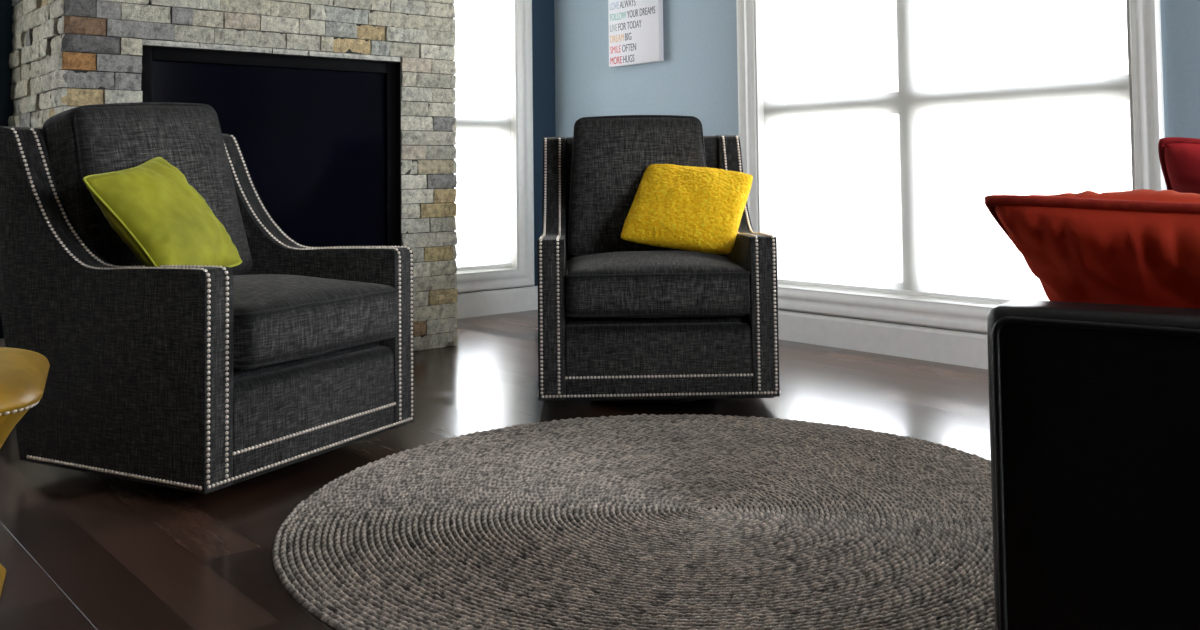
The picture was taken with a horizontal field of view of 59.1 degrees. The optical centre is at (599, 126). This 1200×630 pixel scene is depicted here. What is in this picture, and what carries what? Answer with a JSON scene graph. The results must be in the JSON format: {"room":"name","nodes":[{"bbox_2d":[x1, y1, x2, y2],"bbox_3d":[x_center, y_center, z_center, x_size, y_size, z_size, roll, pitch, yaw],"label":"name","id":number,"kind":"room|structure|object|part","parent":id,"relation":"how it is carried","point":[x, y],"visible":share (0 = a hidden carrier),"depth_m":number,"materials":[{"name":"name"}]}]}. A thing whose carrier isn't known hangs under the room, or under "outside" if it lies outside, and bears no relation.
{"room":"living room","nodes":[
{"label":"living room","id":0,"kind":"room"},
{"bbox_2d":[8,0,457,350],"bbox_3d":[-1.582,-0.351,4.725,1.739,2.750,0.812,1,-3,-40],"label":"chimney breast","id":1,"kind":"object","parent":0,"point":[65,55],"visible":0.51,"depth_m":4.51,"materials":[{"name":"stone"}]},
{"bbox_2d":[141,46,401,246],"bbox_3d":[-1.493,0.197,4.604,1.122,0.972,0.526,1,-3,-40],"label":"fireplace insert","id":2,"kind":"object","parent":1,"relation":"in","point":[319,139],"visible":0.54,"depth_m":4.55,"materials":[{"name":"black metal"}]},
{"bbox_3d":[-0.909,0.198,4.782,0.003,0.971,0.038,1,-3,-40],"label":"edge trim","id":3,"kind":"part","parent":2,"relation":"part of","materials":[{"name":"black metal"}]},
{"bbox_2d":[0,0,555,338],"bbox_3d":[-3.233,-0.363,3.995,7.600,2.750,0.220,1,-3,-40],"label":"wall","id":4,"kind":"structure","parent":0,"point":[543,21],"depth_m":6.28,"materials":[{"name":"blue paint"}]},
{"bbox_2d":[0,339,4,346],"bbox_3d":[-4.250,0.910,2.903,4.685,0.136,0.015,1,-3,-40],"label":"baseboard","id":5,"kind":"structure","parent":4,"relation":"attached to","point":[2,342],"depth_m":4.40,"materials":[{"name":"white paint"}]},
{"bbox_2d":[456,0,534,292],"bbox_3d":[-0.925,-0.263,5.945,1.192,2.381,0.244,1,-3,-40],"label":"window","id":6,"kind":"structure","parent":4,"relation":"in","point":[521,274],"depth_m":6.18,"materials":[{"name":"white paint"}]},
{"bbox_3d":[-0.957,-0.256,5.982,0.962,2.161,0.055,1,-3,-40],"label":"frame","id":7,"kind":"part","parent":6,"relation":"part of","materials":[{"name":"white paint"}]},
{"bbox_2d":[453,0,512,269],"bbox_3d":[-0.884,-0.260,5.896,0.954,2.130,0.044,1,-3,-40],"label":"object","id":8,"kind":"structure","parent":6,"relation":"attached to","point":[483,45],"depth_m":6.06,"materials":[{"name":"fabric"}]},
{"bbox_3d":[-0.916,0.833,5.901,0.986,0.022,0.232,1,-3,-40],"label":"sill","id":9,"kind":"part","parent":6,"relation":"part of","materials":[{"name":"white paint"}]},
{"bbox_3d":[-0.840,0.871,5.811,1.192,0.103,0.024,1,-3,-40],"label":"casing","id":10,"kind":"part","parent":6,"relation":"part of","materials":[{"name":"white paint"}]},
{"bbox_3d":[-0.439,-0.257,6.214,0.103,2.381,0.024,1,-3,-40],"label":"casing","id":11,"kind":"part","parent":6,"relation":"part of","materials":[{"name":"white paint"}]},
{"bbox_2d":[456,286,537,318],"bbox_3d":[-0.719,0.999,5.914,1.202,0.136,0.015,1,-3,-40],"label":"baseboard","id":12,"kind":"structure","parent":4,"relation":"attached to","point":[482,303],"depth_m":6.02,"materials":[{"name":"white paint"}]},
{"bbox_2d":[0,310,990,629],"bbox_3d":[-0.809,0.919,1.113,8.040,0.120,7.640,1,-3,-40],"label":"floor","id":13,"kind":"structure","parent":0,"point":[79,550],"depth_m":2.74,"materials":[{"name":"brown wood"}]},
{"bbox_2d":[0,347,49,595],"bbox_3d":[-1.336,0.667,1.966,0.542,0.462,0.542,1,-3,-25],"label":"ottoman","id":14,"kind":"object","parent":13,"relation":"on","point":[23,373],"visible":1,"depth_m":1.92,"materials":[{"name":"gold leather"}]},
{"bbox_2d":[0,347,49,413],"bbox_3d":[-1.339,0.473,1.974,0.542,0.074,0.542,1,-3,-25],"label":"cushion","id":15,"kind":"object","parent":14,"relation":"on","point":[23,373],"depth_m":1.93,"materials":[{"name":"gold leather"}]},
{"bbox_2d":[0,102,413,493],"bbox_3d":[-1.135,0.433,3.093,0.935,1.030,0.813,-2,-3,28],"label":"armchair","id":16,"kind":"object","parent":13,"relation":"on","point":[205,379],"visible":0.99,"depth_m":2.82,"materials":[{"name":"grey fabric"}]},
{"bbox_3d":[-1.321,0.442,2.787,0.890,0.902,0.090,-2,-3,28],"label":"arm","id":17,"kind":"part","parent":16,"relation":"part of","materials":[{"name":"grey fabric"}]},
{"bbox_2d":[44,106,250,273],"bbox_3d":[-1.331,0.212,3.150,0.198,0.559,0.564,-15,-5,27],"label":"cushion","id":18,"kind":"object","parent":16,"relation":"on","point":[80,142],"depth_m":3.00,"materials":[{"name":"grey fabric"}]},
{"bbox_2d":[83,157,241,266],"bbox_3d":[-1.177,0.260,2.890,0.254,0.357,0.431,-1,-3,7],"label":"throw pillow","id":19,"kind":"object","parent":16,"relation":"on","point":[151,205],"visible":0.81,"depth_m":2.78,"materials":[{"name":"fabric"}]},
{"bbox_3d":[-1.063,0.902,3.038,0.665,0.012,0.770,-2,-3,28],"label":"panel","id":20,"kind":"part","parent":16,"relation":"part of","materials":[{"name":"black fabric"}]},
{"bbox_3d":[-0.784,0.771,2.895,0.059,0.241,0.623,-2,-3,28],"label":"rail","id":21,"kind":"part","parent":16,"relation":"part of","materials":[{"name":"grey fabric"}]},
{"bbox_2d":[233,275,398,370],"bbox_3d":[-1.007,0.533,3.022,0.649,0.200,0.620,-2,-3,28],"label":"seat cushion","id":22,"kind":"object","parent":16,"relation":"on","point":[279,320],"depth_m":2.85,"materials":[{"name":"grey fabric"}]},
{"bbox_3d":[-0.988,0.465,3.418,0.890,0.902,0.090,-2,-3,28],"label":"arm","id":23,"kind":"part","parent":16,"relation":"part of","materials":[{"name":"grey fabric"}]},
{"bbox_2d":[272,414,994,629],"bbox_3d":[0.196,0.901,2.519,1.843,0.014,1.868,-2,-3,34],"label":"round rug","id":24,"kind":"object","parent":13,"relation":"on","point":[643,521],"visible":0.94,"depth_m":2.33,"materials":[{"name":"fabric"}]},
{"bbox_2d":[537,115,779,403],"bbox_3d":[0.183,0.458,3.963,0.813,1.024,0.935,-1,-2,-1],"label":"armchair","id":25,"kind":"object","parent":13,"relation":"on","point":[619,320],"visible":0.94,"depth_m":3.54,"materials":[{"name":"grey fabric"}]},
{"bbox_3d":[-0.174,0.480,3.977,0.090,0.902,0.890,-1,-2,-1],"label":"arm","id":26,"kind":"part","parent":25,"relation":"part of","materials":[{"name":"grey fabric"}]},
{"bbox_2d":[568,117,704,257],"bbox_3d":[0.153,0.239,4.166,0.564,0.559,0.198,-1,-14,-1],"label":"cushion","id":27,"kind":"object","parent":25,"relation":"on","point":[609,157],"depth_m":4.10,"materials":[{"name":"grey fabric"}]},
{"bbox_3d":[0.176,0.487,4.267,0.622,0.895,0.305,-1,-2,-1],"label":"frame","id":28,"kind":"part","parent":25,"relation":"part of","materials":[{"name":"grey fabric"}]},
{"bbox_2d":[565,250,749,317],"bbox_3d":[0.187,0.553,3.816,0.620,0.200,0.649,-1,-2,-1],"label":"seat cushion","id":29,"kind":"object","parent":25,"relation":"on","point":[598,283],"depth_m":3.50,"materials":[{"name":"grey fabric"}]},
{"bbox_3d":[0.196,0.788,3.557,0.623,0.241,0.059,-1,-2,-1],"label":"rail","id":30,"kind":"part","parent":25,"relation":"part of","materials":[{"name":"grey fabric"}]},
{"bbox_3d":[0.190,0.923,3.868,0.770,0.012,0.665,-1,-2,-1],"label":"panel","id":31,"kind":"part","parent":25,"relation":"part of","materials":[{"name":"black fabric"}]},
{"bbox_2d":[621,164,752,254],"bbox_3d":[0.324,0.299,3.913,0.443,0.342,0.286,-2,-3,22],"label":"throw pillow","id":32,"kind":"object","parent":25,"relation":"on","point":[689,208],"visible":1,"depth_m":3.84,"materials":[{"name":"yellow fabric"}]},
{"bbox_3d":[0.539,0.472,3.994,0.090,0.902,0.890,-1,-2,-1],"label":"arm","id":33,"kind":"part","parent":25,"relation":"part of","materials":[{"name":"grey fabric"}]},
{"bbox_2d":[987,300,1199,629],"bbox_3d":[1.282,0.460,1.597,0.927,0.790,1.493,-3,-3,36],"label":"sofa","id":34,"kind":"object","parent":13,"relation":"on","point":[1094,408],"visible":0.87,"depth_m":1.21,"materials":[{"name":"black leather"}]},
{"bbox_2d":[985,189,1199,308],"bbox_3d":[0.760,0.231,1.342,0.469,0.304,0.278,-3,-3,36],"label":"throw pillow","id":35,"kind":"object","parent":34,"relation":"on","point":[1141,247],"visible":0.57,"depth_m":1.30,"materials":[{"name":"red fabric"}]},
{"bbox_2d":[1158,137,1199,193],"bbox_3d":[1.350,0.207,2.086,0.412,0.377,0.216,-3,-3,36],"label":"throw pillow","id":36,"kind":"object","parent":34,"relation":"on","point":[1179,157],"visible":0.53,"depth_m":2.11,"materials":[{"name":"fabric"}]},
{"bbox_2d":[554,0,1199,333],"bbox_3d":[2.077,-0.435,3.796,0.220,2.750,7.420,1,-3,-40],"label":"wall","id":37,"kind":"structure","parent":0,"point":[697,76],"depth_m":5.53,"materials":[{"name":"blue paint"}]},
{"bbox_2d":[608,0,663,66],"bbox_3d":[0.192,-0.655,5.815,0.036,0.630,0.408,1,-3,-40],"label":"canvas","id":38,"kind":"object","parent":37,"relation":"attached to","point":[635,26],"visible":1,"depth_m":5.78,"materials":[{"name":"white fabric"}]},
{"bbox_2d":[778,310,987,368],"bbox_3d":[2.075,0.864,3.579,0.015,0.136,7.200,1,-3,-40],"label":"baseboard","id":39,"kind":"structure","parent":37,"relation":"attached to","point":[961,348],"depth_m":4.55,"materials":[{"name":"white paint"}]},
{"bbox_2d":[736,0,1166,332],"bbox_3d":[1.411,-0.351,4.556,0.244,2.381,1.985,1,-3,-40],"label":"window","id":40,"kind":"structure","parent":37,"relation":"in","point":[1146,102],"depth_m":4.50,"materials":[{"name":"white paint"}]},
{"bbox_3d":[0.717,-0.315,5.200,0.024,2.381,0.103,1,-3,-40],"label":"casing","id":41,"kind":"part","parent":40,"relation":"part of","materials":[{"name":"white paint"}]},
{"bbox_3d":[1.341,0.784,4.435,0.024,0.103,1.985,1,-3,-40],"label":"casing","id":42,"kind":"part","parent":40,"relation":"part of","materials":[{"name":"white paint"}]},
{"bbox_3d":[1.429,0.744,4.512,0.232,0.022,1.779,1,-3,-40],"label":"sill","id":43,"kind":"part","parent":40,"relation":"part of","materials":[{"name":"white paint"}]},
{"bbox_3d":[1.449,-0.345,4.588,0.055,2.161,1.755,1,-3,-40],"label":"frame","id":44,"kind":"part","parent":40,"relation":"part of","materials":[{"name":"white paint"}]},
{"bbox_2d":[762,0,1131,302],"bbox_3d":[1.363,-0.347,4.515,0.044,2.130,1.747,1,-3,-40],"label":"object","id":45,"kind":"structure","parent":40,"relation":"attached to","point":[890,125],"depth_m":4.46,"materials":[{"name":"fabric"}]},
{"bbox_3d":[1.938,-0.392,3.770,0.024,2.381,0.103,1,-3,-40],"label":"casing","id":46,"kind":"part","parent":40,"relation":"part of","materials":[{"name":"white paint"}]}
]}

